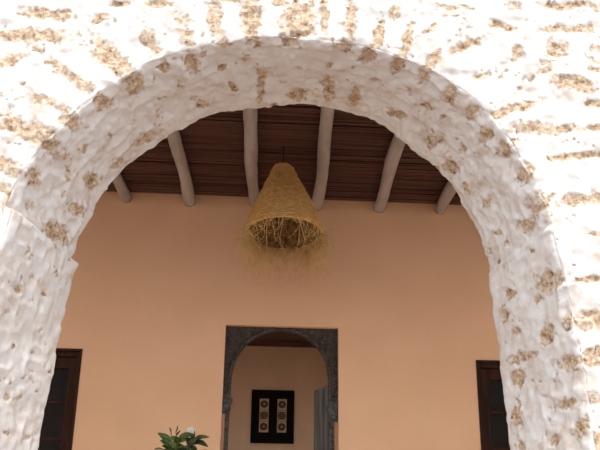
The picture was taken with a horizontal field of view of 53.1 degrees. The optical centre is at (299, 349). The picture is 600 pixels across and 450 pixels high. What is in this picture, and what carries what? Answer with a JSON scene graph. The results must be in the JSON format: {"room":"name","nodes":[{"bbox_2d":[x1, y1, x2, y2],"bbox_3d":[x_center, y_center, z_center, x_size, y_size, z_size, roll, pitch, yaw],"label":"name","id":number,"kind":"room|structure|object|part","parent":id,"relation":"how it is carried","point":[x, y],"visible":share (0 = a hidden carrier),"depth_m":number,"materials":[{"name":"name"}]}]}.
{"room":"traditional dwelling","nodes":[
{"label":"traditional dwelling","id":0,"kind":"room"},
{"bbox_2d":[56,191,499,449],"bbox_3d":[-0.266,0.299,5.542,8.400,3.660,0.300,2,-14,-3],"label":"wall","id":1,"kind":"structure","parent":0,"point":[157,286],"depth_m":5.55,"materials":[{"name":"paint"}]},
{"bbox_2d":[38,348,82,449],"bbox_3d":[-2.510,0.576,5.249,1.105,1.213,0.118,2,-14,-3],"label":"window","id":2,"kind":"structure","parent":1,"relation":"in","point":[57,429],"depth_m":5.30,"materials":[{"name":"brown wood"}]},
{"bbox_3d":[-2.264,0.597,5.284,0.362,0.888,0.005,2,-14,-3],"label":"glass pane","id":3,"kind":"part","parent":2,"relation":"part of","materials":[{"name":"black glass"}]},
{"bbox_3d":[-2.264,0.594,5.285,0.494,1.093,0.045,2,-14,-3],"label":"sash","id":4,"kind":"part","parent":2,"relation":"part of","materials":[{"name":"brown wood"}]},
{"bbox_3d":[-2.511,0.580,5.262,1.105,1.213,0.090,2,-14,-3],"label":"frame","id":5,"kind":"part","parent":2,"relation":"part of","materials":[{"name":"brown wood"}]},
{"bbox_3d":[-2.508,0.565,5.205,1.105,1.213,0.028,2,-14,-3],"label":"frame","id":6,"kind":"part","parent":2,"relation":"part of","materials":[{"name":"brown wood"}]},
{"bbox_2d":[222,326,337,449],"bbox_3d":[-0.197,0.984,5.563,1.035,2.346,0.608,2,-14,-3],"label":"door","id":7,"kind":"structure","parent":1,"relation":"in","point":[325,341],"depth_m":5.54,"materials":[{"name":"grey wood"}]},
{"bbox_3d":[-0.664,1.295,5.199,0.037,1.550,0.030,2,-14,-3],"label":"post","id":8,"kind":"part","parent":7,"relation":"part of","materials":[{"name":"grey wood"}]},
{"bbox_3d":[-0.180,0.162,5.478,0.962,0.796,0.010,2,-14,-3],"label":"arch moulding","id":9,"kind":"part","parent":7,"relation":"part of","materials":[{"name":"grey wood"}]},
{"bbox_3d":[-0.180,0.171,5.475,0.924,0.777,0.018,2,-14,-3],"label":"arch moulding","id":10,"kind":"part","parent":7,"relation":"part of","materials":[{"name":"grey wood"}]},
{"bbox_3d":[-0.172,0.177,5.500,1.035,0.779,0.050,2,-14,-3],"label":"arch panel","id":11,"kind":"part","parent":7,"relation":"part of","materials":[{"name":"grey wood"}]},
{"bbox_3d":[0.273,1.344,5.237,0.047,1.500,0.030,2,-14,-3],"label":"post","id":12,"kind":"part","parent":7,"relation":"part of","materials":[{"name":"grey wood"}]},
{"bbox_2d":[476,360,509,449],"bbox_3d":[2.070,0.702,5.461,0.920,1.207,0.118,2,-14,-3],"label":"window","id":13,"kind":"structure","parent":1,"relation":"in","point":[494,435],"depth_m":5.49,"materials":[{"name":"brown wood"}]},
{"bbox_3d":[2.070,0.705,5.475,0.920,1.207,0.090,2,-14,-3],"label":"frame","id":14,"kind":"part","parent":13,"relation":"part of","materials":[{"name":"brown wood"}]},
{"bbox_3d":[1.867,0.708,5.476,0.401,1.087,0.045,2,-14,-3],"label":"sash","id":15,"kind":"part","parent":13,"relation":"part of","materials":[{"name":"brown wood"}]},
{"bbox_3d":[1.867,0.710,5.476,0.269,0.882,0.005,2,-14,-3],"label":"glass pane","id":16,"kind":"part","parent":13,"relation":"part of","materials":[{"name":"black glass"}]},
{"bbox_2d":[223,346,334,449],"bbox_3d":[-0.436,1.113,8.735,8.400,3.660,0.300,2,-14,-3],"label":"wall","id":17,"kind":"structure","parent":0,"point":[301,370],"depth_m":8.74,"materials":[{"name":"paint"}]},
{"bbox_2d":[250,390,294,443],"bbox_3d":[-0.392,0.953,8.600,0.615,0.764,0.045,2,-14,-3],"label":"wall picture","id":18,"kind":"object","parent":17,"relation":"attached to","point":[272,411],"visible":1,"depth_m":8.59,"materials":[{"name":"black"}]},
{"bbox_2d":[247,338,315,347],"bbox_3d":[-0.372,-0.247,8.127,2.581,0.044,1.519,2,-14,-3],"label":"ceiling","id":19,"kind":"structure","parent":0,"point":[269,342],"depth_m":8.66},
{"bbox_2d":[106,104,461,204],"bbox_3d":[-0.173,-1.757,4.734,8.381,0.036,2.282,2,-14,-3],"label":"ceiling","id":20,"kind":"structure","parent":0,"point":[222,170],"depth_m":5.17,"materials":[{"name":"brown wood"}]},
{"bbox_2d":[112,174,131,202],"bbox_3d":[-1.617,-1.740,4.625,0.132,0.122,2.340,2,-14,-3],"label":"pole","id":21,"kind":"object","parent":20,"relation":"attached to","point":[119,183],"visible":0.13,"depth_m":5.52,"materials":[{"name":"beige wood"}]},
{"bbox_2d":[167,130,195,206],"bbox_3d":[-1.008,-1.723,4.654,0.131,0.125,2.343,1,-14,-2],"label":"pole","id":22,"kind":"object","parent":20,"relation":"attached to","point":[174,139],"visible":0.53,"depth_m":5.15,"materials":[{"name":"beige wood"}]},
{"bbox_2d":[243,108,258,207],"bbox_3d":[-0.380,-1.708,4.682,0.133,0.124,2.342,2,-14,-3],"label":"pole","id":23,"kind":"object","parent":20,"relation":"attached to","point":[250,116],"visible":0.55,"depth_m":4.88,"materials":[{"name":"beige wood"}]},
{"bbox_2d":[230,146,339,298],"bbox_3d":[-0.120,-1.072,4.851,0.872,1.249,0.819,4,-15,-11],"label":"pendant lamp","id":24,"kind":"object","parent":20,"relation":"hanging from","point":[283,217],"visible":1,"depth_m":4.79,"materials":[{"name":"yellow wicker"}]},
{"bbox_3d":[-0.120,-1.218,4.851,0.625,0.600,0.627,2,-14,-3],"label":"lamp shade","id":25,"kind":"part","parent":24,"relation":"part of","materials":[{"name":"wicker"}]},
{"bbox_2d":[312,106,334,210],"bbox_3d":[0.194,-1.694,4.709,0.134,0.126,2.345,1,-14,-1],"label":"pole","id":26,"kind":"object","parent":20,"relation":"attached to","point":[327,114],"visible":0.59,"depth_m":4.91,"materials":[{"name":"beige wood"}]},
{"bbox_2d":[374,134,404,212],"bbox_3d":[0.795,-1.679,4.738,0.138,0.127,2.343,1,-14,-1],"label":"pole","id":27,"kind":"object","parent":20,"relation":"attached to","point":[395,150],"visible":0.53,"depth_m":5.16,"materials":[{"name":"beige wood"}]},
{"bbox_2d":[435,180,455,214],"bbox_3d":[1.424,-1.663,4.767,0.125,0.121,2.346,2,-14,-3],"label":"pole","id":28,"kind":"object","parent":20,"relation":"attached to","point":[448,192],"visible":0.23,"depth_m":5.59,"materials":[{"name":"beige wood"}]},
{"bbox_2d":[130,105,442,199],"bbox_3d":[-0.264,-1.450,6.494,8.800,0.200,5.920,2,-14,-3],"label":"roof","id":29,"kind":"structure","parent":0,"point":[274,105],"depth_m":5.14,"materials":[{"name":"wood"}]},
{"bbox_2d":[0,0,599,449],"bbox_3d":[-0.111,-0.239,2.841,5.316,5.109,0.631,2,-14,-3],"label":"wall","id":30,"kind":"structure","parent":0,"point":[501,97],"depth_m":2.87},
{"bbox_3d":[-0.324,2.616,5.464,8.400,0.870,5.900,2,-14,-3],"label":"floor","id":31,"kind":"structure","parent":0,"visible":0},
{"bbox_2d":[154,425,208,449],"bbox_3d":[-0.762,1.098,3.810,0.450,1.240,0.456,2,-14,-3],"label":"potted shrub","id":32,"kind":"object","parent":31,"relation":"on","point":[166,440],"visible":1,"depth_m":3.91,"materials":[{"name":"green plant"}]},
{"bbox_2d":[186,426,195,433],"bbox_3d":[-0.729,0.546,4.011,0.069,0.070,0.015,2,-14,-3],"label":"flower","id":33,"kind":"object","parent":32,"relation":"on","point":[191,430],"depth_m":4.01,"materials":[{"name":"white plant"}]}
]}

